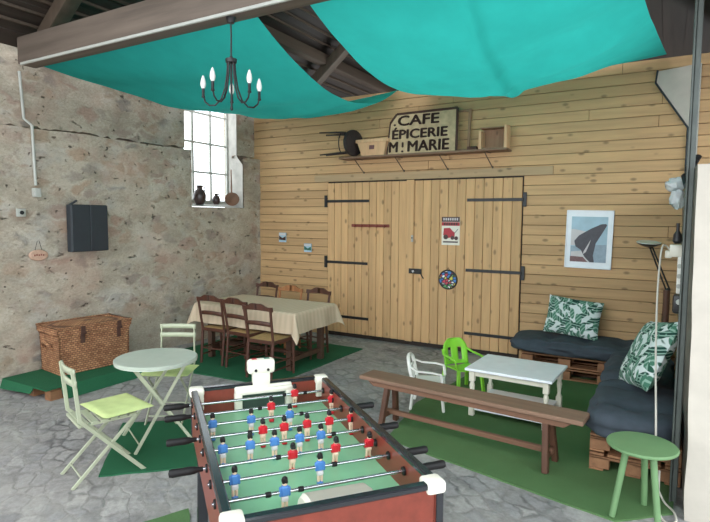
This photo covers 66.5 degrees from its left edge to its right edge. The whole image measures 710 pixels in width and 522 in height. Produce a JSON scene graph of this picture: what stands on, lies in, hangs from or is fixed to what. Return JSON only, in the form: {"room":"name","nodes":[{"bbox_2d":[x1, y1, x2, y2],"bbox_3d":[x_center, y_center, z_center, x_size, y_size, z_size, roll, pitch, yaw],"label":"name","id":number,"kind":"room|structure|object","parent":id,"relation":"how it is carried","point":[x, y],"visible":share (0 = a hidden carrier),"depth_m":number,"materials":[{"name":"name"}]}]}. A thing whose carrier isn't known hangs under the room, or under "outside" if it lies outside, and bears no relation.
{"room":"common room","nodes":[
{"label":"common room","id":0,"kind":"room"},
{"bbox_2d":[0,43,261,384],"bbox_3d":[-4.107,-0.766,6.011,0.640,4.470,8.761,3,5,32],"label":"wall","id":1,"kind":"structure","parent":0,"point":[96,144],"depth_m":7.04,"materials":[{"name":"stone"}]},
{"bbox_2d":[16,209,25,216],"bbox_3d":[-3.726,-0.540,6.039,0.042,0.090,0.100,3,5,30],"label":"wall socket","id":2,"kind":"object","parent":1,"relation":"attached to","point":[19,212],"visible":1,"depth_m":6.02,"materials":[{"name":"white plastic"}]},
{"bbox_2d":[18,71,40,196],"bbox_3d":[-3.680,-1.429,6.124,0.200,1.401,0.087,2,5,14],"label":"conduit","id":3,"kind":"object","parent":1,"relation":"attached to","point":[36,192],"visible":1,"depth_m":6.11,"materials":[{"name":"white plastic"}]},
{"bbox_2d":[28,242,47,260],"bbox_3d":[-3.635,-0.117,6.215,0.022,0.231,0.220,3,5,30],"label":"oval plaque","id":4,"kind":"object","parent":1,"relation":"attached to","point":[36,255],"visible":1,"depth_m":6.21,"materials":[{"name":"ceramic"}]},
{"bbox_2d":[66,200,108,251],"bbox_3d":[-3.288,-0.434,6.662,0.111,0.627,0.480,3,5,30],"label":"upper cabinet","id":5,"kind":"object","parent":1,"relation":"attached to","point":[87,225],"visible":1,"depth_m":6.59,"materials":[{"name":"metal"}]},
{"bbox_2d":[193,185,205,204],"bbox_3d":[-2.431,-1.033,8.465,0.198,0.300,0.198,-1,5,-15],"label":"jug","id":6,"kind":"object","parent":1,"relation":"on","point":[199,196],"visible":1,"depth_m":8.40,"materials":[{"name":"brown ceramic"}]},
{"bbox_2d":[184,110,228,204],"bbox_3d":[-2.505,-2.065,8.726,0.045,2.275,1.310,3,5,30],"label":"window","id":7,"kind":"structure","parent":1,"relation":"in","point":[209,115],"depth_m":8.93,"materials":[{"name":"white glass"}]},
{"bbox_2d":[212,193,219,204],"bbox_3d":[-2.259,-1.009,8.808,0.128,0.180,0.128,-1,5,-15],"label":"jug","id":8,"kind":"object","parent":1,"relation":"on","point":[216,199],"visible":1,"depth_m":8.77,"materials":[{"name":"brown ceramic"}]},
{"bbox_2d":[225,170,238,205],"bbox_3d":[-2.063,-1.232,9.067,0.201,0.616,0.185,3,5,30],"label":"pan","id":9,"kind":"object","parent":1,"relation":"on","point":[232,199],"visible":1,"depth_m":9.09,"materials":[{"name":"brown metal"}]},
{"bbox_2d":[0,331,688,521],"bbox_3d":[0.237,1.921,0.586,14.000,0.120,16.000,3,5,30],"label":"floor","id":10,"kind":"structure","parent":0,"point":[38,440],"depth_m":4.07,"materials":[{"name":"stone"}]},
{"bbox_2d":[29,388,63,400],"bbox_3d":[-3.131,1.333,6.270,0.700,0.118,1.230,3,5,30],"label":"pallet","id":11,"kind":"object","parent":10,"relation":"on","point":[55,394],"visible":0.15,"depth_m":5.63,"materials":[{"name":"brown wood"}]},
{"bbox_2d":[0,365,141,397],"bbox_3d":[-3.147,1.323,6.261,0.882,0.130,1.370,3,5,30],"label":"mat","id":12,"kind":"object","parent":11,"relation":"on","point":[87,381],"visible":0.56,"depth_m":5.92,"materials":[{"name":"green carpet"}]},
{"bbox_2d":[35,313,131,375],"bbox_3d":[-3.203,0.970,6.408,0.555,0.554,0.928,4,6,37],"label":"chest","id":13,"kind":"object","parent":12,"relation":"on","point":[85,343],"visible":0.98,"depth_m":6.22,"materials":[{"name":"brown wicker"}]},
{"bbox_2d":[98,419,196,476],"bbox_3d":[-1.643,1.531,4.555,0.761,0.012,1.064,-1,5,-14],"label":"mat","id":14,"kind":"object","parent":10,"relation":"on","point":[154,454],"visible":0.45,"depth_m":4.36,"materials":[{"name":"green carpet"}]},
{"bbox_2d":[59,360,145,489],"bbox_3d":[-1.876,1.154,4.012,0.515,0.859,0.352,-4,6,-41],"label":"folding chair","id":15,"kind":"object","parent":14,"relation":"on","point":[75,417],"visible":0.8,"depth_m":3.92,"materials":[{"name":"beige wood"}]},
{"bbox_2d":[80,393,153,418],"bbox_3d":[-1.812,1.095,4.113,0.450,0.036,0.370,4,6,42],"label":"seat cushion","id":16,"kind":"object","parent":15,"relation":"on","point":[108,407],"visible":1,"depth_m":4.06,"materials":[{"name":"fabric"}]},
{"bbox_2d":[113,348,197,454],"bbox_3d":[-1.681,1.167,4.599,0.670,0.718,0.670,-3,5,-34],"label":"bistro table","id":17,"kind":"object","parent":14,"relation":"on","point":[155,359],"visible":0.98,"depth_m":4.48,"materials":[{"name":"green paint"}]},
{"bbox_2d":[144,508,189,521],"bbox_3d":[-1.016,1.675,2.770,0.390,0.012,1.474,-1,5,-19],"label":"mat","id":18,"kind":"object","parent":10,"relation":"on","point":[182,515],"visible":1,"depth_m":3.41,"materials":[{"name":"green carpet"}]},
{"bbox_2d":[144,323,195,424],"bbox_3d":[-1.747,1.066,5.148,0.352,0.859,0.515,0,5,0],"label":"folding chair","id":19,"kind":"object","parent":10,"relation":"on","point":[172,325],"visible":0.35,"depth_m":5.33,"materials":[{"name":"green metal"}]},
{"bbox_2d":[141,364,198,376],"bbox_3d":[-1.734,1.022,5.058,0.450,0.036,0.370,0,5,0],"label":"seat cushion","id":20,"kind":"object","parent":19,"relation":"on","point":[188,369],"visible":0.52,"depth_m":4.93,"materials":[{"name":"fabric"}]},
{"bbox_2d":[185,335,361,381],"bbox_3d":[-1.390,1.303,7.468,2.199,0.012,2.253,3,5,30],"label":"mat","id":21,"kind":"object","parent":10,"relation":"on","point":[210,366],"visible":0.44,"depth_m":7.10,"materials":[{"name":"green carpet"}]},
{"bbox_2d":[196,295,245,365],"bbox_3d":[-1.756,0.869,7.114,0.448,0.905,0.489,3,5,27],"label":"dining chair","id":22,"kind":"object","parent":21,"relation":"on","point":[221,329],"visible":0.84,"depth_m":6.98,"materials":[{"name":"wood"}]},
{"bbox_2d":[221,297,270,371],"bbox_3d":[-1.371,0.890,6.870,0.448,0.905,0.489,3,5,34],"label":"dining chair","id":23,"kind":"object","parent":21,"relation":"on","point":[238,331],"visible":0.62,"depth_m":6.78,"materials":[{"name":"brown wood"}]},
{"bbox_2d":[237,281,278,344],"bbox_3d":[-1.462,0.786,8.186,0.448,0.905,0.489,3,5,30],"label":"dining chair","id":24,"kind":"object","parent":21,"relation":"on","point":[263,284],"visible":0.23,"depth_m":8.34,"materials":[{"name":"brown wood"}]},
{"bbox_2d":[208,323,323,370],"bbox_3d":[-1.207,0.944,7.317,1.580,0.730,0.860,3,5,30],"label":"dining table","id":25,"kind":"object","parent":21,"relation":"on","point":[319,349],"visible":0.33,"depth_m":7.26,"materials":[{"name":"brown wood"}]},
{"bbox_2d":[187,294,344,345],"bbox_3d":[-1.206,0.740,7.301,1.860,0.360,1.140,3,5,30],"label":"tablecloth","id":26,"kind":"object","parent":25,"relation":"on","point":[294,317],"visible":0.83,"depth_m":6.93,"materials":[{"name":"fabric"}]},
{"bbox_2d":[242,303,294,379],"bbox_3d":[-1.033,0.924,6.469,0.448,0.905,0.489,3,5,28],"label":"dining chair","id":27,"kind":"object","parent":21,"relation":"on","point":[267,338],"visible":0.8,"depth_m":6.37,"materials":[{"name":"brown wood"}]},
{"bbox_2d":[260,285,302,354],"bbox_3d":[-1.045,0.823,7.752,0.448,0.905,0.489,3,5,28],"label":"dining chair","id":28,"kind":"object","parent":21,"relation":"on","point":[287,287],"visible":0.3,"depth_m":7.88,"materials":[{"name":"dark wood"},{"name":"straw"}]},
{"bbox_2d":[295,287,330,359],"bbox_3d":[-0.635,0.844,7.517,0.448,0.905,0.489,3,5,34],"label":"dining chair","id":29,"kind":"object","parent":21,"relation":"on","point":[308,339],"visible":0.38,"depth_m":7.58,"materials":[{"name":"brown wood"}]},
{"bbox_2d":[163,357,445,521],"bbox_3d":[-0.315,1.170,2.650,1.134,1.050,1.534,-1,5,-21],"label":"table","id":30,"kind":"object","parent":10,"relation":"on","point":[294,449],"visible":1,"depth_m":2.50,"materials":[{"name":"brown wood"}]},
{"bbox_2d":[247,357,274,387],"bbox_3d":[-0.573,0.679,3.296,0.165,0.172,0.070,-1,5,-21],"label":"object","id":31,"kind":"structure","parent":30,"relation":"on","point":[261,378],"depth_m":3.27,"materials":[{"name":"white plastic"}]},
{"bbox_2d":[390,374,673,521],"bbox_3d":[1.751,1.501,5.216,2.304,0.012,3.248,3,5,30],"label":"mat","id":32,"kind":"object","parent":10,"relation":"on","point":[570,481],"visible":0.36,"depth_m":4.39,"materials":[{"name":"green carpet"}]},
{"bbox_2d":[406,352,445,412],"bbox_3d":[0.725,1.202,5.474,0.402,0.531,0.408,1,5,14],"label":"plastic chair","id":33,"kind":"object","parent":32,"relation":"on","point":[412,366],"visible":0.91,"depth_m":5.50,"materials":[{"name":"white plastic"}]},
{"bbox_2d":[442,337,484,391],"bbox_3d":[1.178,1.156,5.966,0.412,0.553,0.399,-1,5,-22],"label":"plastic chair","id":34,"kind":"object","parent":32,"relation":"on","point":[452,343],"visible":0.84,"depth_m":6.07,"materials":[{"name":"green plastic"}]},
{"bbox_2d":[359,370,589,473],"bbox_3d":[0.904,1.321,4.553,1.960,0.449,0.322,4,6,35],"label":"bench","id":35,"kind":"object","parent":32,"relation":"on","point":[550,416],"visible":0.96,"depth_m":4.39,"materials":[{"name":"brown wood"}]},
{"bbox_2d":[465,354,567,429],"bbox_3d":[1.564,1.255,5.255,0.810,0.468,0.650,3,5,33],"label":"coffee table","id":36,"kind":"object","parent":32,"relation":"on","point":[509,369],"visible":0.77,"depth_m":5.18,"materials":[{"name":"white paint"}]},
{"bbox_2d":[474,389,556,423],"bbox_3d":[1.563,1.399,5.266,0.660,0.069,0.544,3,5,33],"label":"shelf","id":37,"kind":"object","parent":36,"relation":"attached to","point":[526,397],"depth_m":5.35,"materials":[{"name":"white paint"}]},
{"bbox_2d":[521,350,604,384],"bbox_3d":[2.632,1.244,6.674,1.000,0.278,0.660,3,5,30],"label":"pallet","id":38,"kind":"object","parent":32,"relation":"on","point":[576,366],"visible":0.34,"depth_m":6.41,"materials":[{"name":"brown wood"}]},
{"bbox_2d":[510,330,670,361],"bbox_3d":[2.789,1.027,6.521,1.781,0.175,0.858,3,5,30],"label":"cushion","id":39,"kind":"object","parent":38,"relation":"on","point":[538,341],"visible":0.61,"depth_m":6.39,"materials":[{"name":"fabric"}]},
{"bbox_2d":[543,294,603,340],"bbox_3d":[2.703,0.699,6.708,0.676,0.511,0.241,3,5,31],"label":"throw pillow","id":40,"kind":"object","parent":39,"relation":"on","point":[573,317],"visible":0.99,"depth_m":6.64,"materials":[{"name":"green fabric"}]},
{"bbox_2d":[589,430,681,487],"bbox_3d":[2.366,1.412,4.525,0.600,0.278,1.300,3,5,30],"label":"pallet","id":41,"kind":"object","parent":32,"relation":"on","point":[601,454],"visible":0.22,"depth_m":4.04,"materials":[{"name":"brown wood"}]},
{"bbox_2d":[585,379,673,441],"bbox_3d":[2.196,1.171,4.276,0.656,0.232,1.104,3,5,30],"label":"cushion","id":42,"kind":"object","parent":41,"relation":"on","point":[616,405],"visible":0.71,"depth_m":4.02,"materials":[{"name":"fabric"}]},
{"bbox_2d":[606,431,679,521],"bbox_3d":[1.820,1.395,3.451,0.414,0.481,0.414,4,6,38],"label":"stool","id":43,"kind":"object","parent":32,"relation":"on","point":[645,447],"visible":1,"depth_m":3.42,"materials":[{"name":"green paint"}]},
{"bbox_2d":[671,357,675,377],"bbox_3d":[3.115,1.315,5.822,0.600,0.278,1.600,3,5,30],"label":"pallet","id":44,"kind":"object","parent":32,"relation":"on","point":[672,358],"visible":0.02,"depth_m":6.19,"materials":[{"name":"brown wood"}]},
{"bbox_2d":[600,351,628,380],"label":"cushion","id":45,"kind":"object","parent":44,"relation":"on","point":[612,366],"depth_m":5.20,"materials":[{"name":"fabric"}]},
{"bbox_2d":[657,360,674,389],"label":"cushion","id":46,"kind":"object","parent":44,"relation":"on","point":[667,379],"depth_m":4.94,"materials":[{"name":"fabric"}]},
{"bbox_2d":[619,321,677,391],"bbox_3d":[2.453,0.774,4.520,0.343,0.683,0.842,1,5,13],"label":"throw pillow","id":47,"kind":"object","parent":46,"relation":"on","point":[637,368],"visible":0.89,"depth_m":4.29,"materials":[{"name":"green fabric"}]},
{"bbox_2d":[669,0,703,503],"bbox_3d":[2.162,-0.312,3.510,0.047,3.900,0.065,3,5,30],"label":"post","id":48,"kind":"object","parent":10,"relation":"on","point":[699,4],"visible":1,"depth_m":3.51,"materials":[{"name":"grey metal"}]},
{"bbox_2d":[0,0,709,97],"bbox_3d":[1.203,-3.510,6.622,7.810,3.426,11.900,3,5,30],"label":"ceiling","id":49,"kind":"structure","parent":0,"point":[673,20],"depth_m":6.92,"materials":[{"name":"wood"}]},
{"bbox_2d":[17,0,329,67],"bbox_3d":[-0.416,-2.099,4.075,7.300,0.290,0.200,3,5,30],"label":"tie beam","id":50,"kind":"structure","parent":49,"relation":"attached to","point":[147,15],"depth_m":4.91,"materials":[{"name":"brown wood"}]},
{"bbox_2d":[37,0,81,30],"bbox_3d":[-2.043,-3.573,5.100,3.216,2.480,0.160,3,5,30],"label":"rafter","id":51,"kind":"object","parent":50,"relation":"on","point":[60,12],"visible":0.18,"depth_m":5.76,"materials":[{"name":"brown wood"}]},
{"bbox_2d":[263,23,398,92],"bbox_3d":[-1.153,-3.308,8.055,0.170,0.170,11.500,3,5,30],"label":"rafter","id":52,"kind":"structure","parent":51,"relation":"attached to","point":[296,47],"depth_m":8.95,"materials":[{"name":"brown wood"}]},
{"bbox_2d":[20,0,290,64],"bbox_3d":[-0.908,-1.959,4.236,6.100,0.026,0.025,3,5,30],"label":"cable trunking","id":53,"kind":"object","parent":50,"relation":"attached to","point":[264,4],"visible":1,"depth_m":4.65,"materials":[{"name":"white plastic"}]},
{"bbox_2d":[43,17,396,118],"bbox_3d":[-1.212,-2.117,6.801,3.090,0.604,3.780,3,5,30],"label":"fabric canopy","id":54,"kind":"object","parent":50,"relation":"hanging from","point":[168,72],"visible":0.97,"depth_m":5.63,"materials":[{"name":"teal fabric"}]},
{"bbox_2d":[200,16,261,110],"bbox_3d":[-1.016,-1.610,4.417,0.500,0.744,0.492,3,5,30],"label":"chandelier","id":55,"kind":"object","parent":50,"relation":"hanging from","point":[230,60],"visible":1,"depth_m":4.42,"materials":[{"name":"black metal"}]},
{"bbox_2d":[310,0,665,97],"bbox_3d":[1.403,-1.988,5.347,2.880,0.657,3.700,3,5,30],"label":"fabric canopy","id":56,"kind":"object","parent":50,"relation":"hanging from","point":[457,48],"visible":1,"depth_m":4.57,"materials":[{"name":"teal fabric"}]},
{"bbox_2d":[0,0,371,97],"bbox_3d":[-0.574,-3.948,7.673,3.155,2.588,11.600,3,5,30],"label":"roof beams","id":57,"kind":"structure","parent":49,"relation":"attached to","point":[2,2],"depth_m":7.91,"materials":[{"name":"brown wood"}]},
{"bbox_2d":[311,43,348,85],"bbox_3d":[0.061,-3.734,8.826,3.291,2.714,0.160,3,5,30],"label":"rafter","id":58,"kind":"object","parent":49,"relation":"attached to","point":[337,56],"visible":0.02,"depth_m":9.07,"materials":[{"name":"brown wood"}]},
{"bbox_2d":[252,53,709,358],"bbox_3d":[1.724,-0.564,7.553,8.168,3.802,0.092,3,5,30],"label":"wall","id":59,"kind":"structure","parent":0,"point":[612,141],"depth_m":6.99,"materials":[{"name":"brown wood"}]},
{"bbox_2d":[279,233,285,241],"bbox_3d":[-1.232,-0.402,9.204,0.150,0.160,0.016,3,5,30],"label":"picture","id":60,"kind":"object","parent":59,"relation":"attached to","point":[282,236],"visible":1,"depth_m":9.20},
{"bbox_2d":[304,243,311,251],"bbox_3d":[-0.783,-0.219,8.959,0.150,0.140,0.016,3,5,30],"label":"picture","id":61,"kind":"object","parent":59,"relation":"attached to","point":[307,247],"visible":1,"depth_m":8.95},
{"bbox_2d":[304,244,310,249],"bbox_3d":[-0.785,-0.227,8.953,0.135,0.102,0.005,3,5,30],"label":"print","id":62,"kind":"object","parent":61,"relation":"attached to","point":[306,246],"depth_m":8.95},
{"bbox_2d":[324,181,406,339],"bbox_3d":[0.129,-0.025,8.425,1.447,2.385,0.109,3,5,30],"label":"door","id":63,"kind":"structure","parent":59,"relation":"in","point":[367,265],"depth_m":8.38,"materials":[{"name":"brown wood"}]},
{"bbox_2d":[339,147,511,173],"bbox_3d":[0.919,-1.412,7.754,2.560,0.250,0.253,3,5,30],"label":"wall shelf","id":64,"kind":"object","parent":59,"relation":"attached to","point":[505,149],"visible":1,"depth_m":7.60,"materials":[{"name":"brown wood"}]},
{"bbox_2d":[319,130,361,155],"bbox_3d":[-0.235,-1.793,8.292,0.631,0.396,0.384,3,5,30],"label":"stool","id":65,"kind":"object","parent":64,"relation":"on","point":[351,147],"visible":0.94,"depth_m":8.15,"materials":[{"name":"brown wood"}]},
{"bbox_2d":[356,138,389,155],"bbox_3d":[0.295,-1.686,8.069,0.530,0.240,0.228,3,5,30],"label":"basket","id":66,"kind":"object","parent":64,"relation":"on","point":[377,146],"visible":0.74,"depth_m":7.97,"materials":[{"name":"beige wood"}]},
{"bbox_2d":[386,106,458,153],"bbox_3d":[0.951,-1.836,7.682,1.088,0.611,0.084,3,5,30],"label":"shop sign","id":67,"kind":"object","parent":64,"relation":"on","point":[432,130],"visible":0.99,"depth_m":7.65,"materials":[{"name":"beige paint"}]},
{"bbox_2d":[458,108,471,149],"bbox_3d":[1.407,-1.806,7.513,0.405,0.582,0.077,3,5,30],"label":"frame","id":68,"kind":"object","parent":64,"relation":"on","point":[470,109],"depth_m":7.41,"materials":[{"name":"brown wood"}]},
{"bbox_2d":[467,146,477,149],"bbox_3d":[1.589,-1.524,7.323,0.130,0.050,0.080,3,5,30],"label":"box","id":69,"kind":"object","parent":64,"relation":"on","point":[468,147],"visible":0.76,"depth_m":7.29,"materials":[{"name":"brown wood"}]},
{"bbox_2d":[478,124,510,148],"bbox_3d":[1.850,-1.633,7.176,0.372,0.295,0.201,3,5,30],"label":"wooden crate","id":70,"kind":"object","parent":64,"relation":"on","point":[498,136],"visible":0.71,"depth_m":7.22,"materials":[{"name":"brown wood"}]},
{"bbox_2d":[315,166,553,181],"bbox_3d":[0.950,-1.251,7.883,3.700,0.110,0.026,3,5,30],"label":"trim","id":71,"kind":"structure","parent":59,"relation":"attached to","point":[540,170],"depth_m":7.71,"materials":[{"name":"brown wood"}]},
{"bbox_2d":[405,177,526,354],"bbox_3d":[1.508,0.041,7.631,1.728,2.400,0.115,3,5,30],"label":"door","id":72,"kind":"structure","parent":59,"relation":"in","point":[482,310],"depth_m":7.60,"materials":[{"name":"brown wood"}]},
{"bbox_2d":[438,268,457,289],"bbox_3d":[1.331,0.252,7.746,0.288,0.318,0.024,3,5,30],"label":"disc","id":73,"kind":"object","parent":72,"relation":"hanging from","point":[447,279],"visible":1,"depth_m":7.74,"materials":[{"name":"multicoloured metal"}]},
{"bbox_2d":[441,217,459,244],"bbox_3d":[1.357,-0.425,7.680,0.270,0.400,0.020,3,5,30],"label":"poster","id":74,"kind":"object","parent":72,"relation":"attached to","point":[450,226],"visible":1,"depth_m":7.68,"materials":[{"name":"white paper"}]},
{"bbox_2d":[443,228,457,242],"bbox_3d":[1.356,-0.365,7.681,0.223,0.210,0.012,3,5,30],"label":"picture","id":75,"kind":"object","parent":74,"relation":"attached to","point":[450,235],"depth_m":7.68},
{"bbox_2d":[564,210,614,269],"bbox_3d":[2.938,-0.270,6.799,0.560,0.741,0.033,3,5,30],"label":"framed poster","id":76,"kind":"object","parent":59,"relation":"attached to","point":[589,233],"visible":1,"depth_m":6.79,"materials":[{"name":"white paper"}]},
{"bbox_2d":[570,216,607,262],"bbox_3d":[2.935,-0.270,6.794,0.430,0.577,0.006,3,5,30],"label":"print","id":77,"kind":"object","parent":76,"relation":"attached to","point":[588,234],"depth_m":6.79,"materials":[{"name":"paper"}]},
{"bbox_2d":[655,63,701,189],"bbox_3d":[3.703,-1.457,6.264,0.459,1.570,0.045,3,5,30],"label":"trim","id":78,"kind":"structure","parent":59,"relation":"attached to","point":[674,84],"depth_m":6.21,"materials":[{"name":"white paint"}]},
{"bbox_2d":[636,240,670,321],"bbox_3d":[3.400,0.355,6.140,0.418,1.172,0.253,3,5,30],"label":"reading lamp","id":79,"kind":"object","parent":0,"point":[650,244],"visible":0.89,"depth_m":6.08,"materials":[{"name":"black metal"}]},
{"bbox_2d":[672,223,682,243],"bbox_3d":[2.509,-0.214,4.205,0.070,0.160,0.068,3,5,30],"label":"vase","id":80,"kind":"object","parent":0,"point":[677,236],"visible":0.98,"depth_m":4.19,"materials":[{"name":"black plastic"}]},
{"bbox_2d":[678,163,709,521],"bbox_3d":[3.791,0.462,4.352,2.013,2.245,3.474,3,5,30],"label":"wall","id":81,"kind":"structure","parent":0,"point":[695,416],"depth_m":3.35,"materials":[{"name":"white paint"}]},
{"bbox_2d":[665,244,681,257],"bbox_3d":[2.541,-0.077,4.313,0.120,0.110,0.060,3,5,30],"label":"plug adapter","id":82,"kind":"object","parent":81,"relation":"attached to","point":[675,250],"visible":0.94,"depth_m":4.29,"materials":[{"name":"beige plastic"}]},
{"bbox_2d":[655,244,676,521],"bbox_3d":[2.209,0.753,3.857,0.132,1.700,1.234,2,5,25],"label":"power cable","id":83,"kind":"object","parent":82,"relation":"attached to","point":[657,293],"visible":0.78,"depth_m":3.87,"materials":[{"name":"plastic"}]},
{"bbox_2d":[665,177,684,209],"bbox_3d":[2.636,-0.558,4.454,0.156,0.271,0.124,3,5,30],"label":"plastic bag","id":84,"kind":"object","parent":81,"relation":"hanging from","point":[675,186],"visible":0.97,"depth_m":4.42,"materials":[{"name":"white plastic"}]},
{"bbox_2d":[672,294,679,313],"bbox_3d":[2.388,0.316,3.961,0.110,0.140,0.112,3,5,30],"label":"outlet box","id":85,"kind":"object","parent":81,"relation":"attached to","point":[675,303],"visible":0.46,"depth_m":3.94,"materials":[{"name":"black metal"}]},
{"bbox_2d":[676,257,681,293],"bbox_3d":[2.578,0.110,4.303,0.036,0.300,0.054,3,5,30],"label":"power strip","id":86,"kind":"object","parent":81,"relation":"attached to","point":[678,276],"visible":0.8,"depth_m":4.29,"materials":[{"name":"white plastic"}]},
{"bbox_2d":[681,154,701,187],"bbox_3d":[2.643,-0.709,4.286,0.077,0.256,0.213,0,5,-1],"label":"cable coil","id":87,"kind":"object","parent":81,"relation":"attached to","point":[698,157],"visible":0.37,"depth_m":4.32,"materials":[{"name":"black plastic"}]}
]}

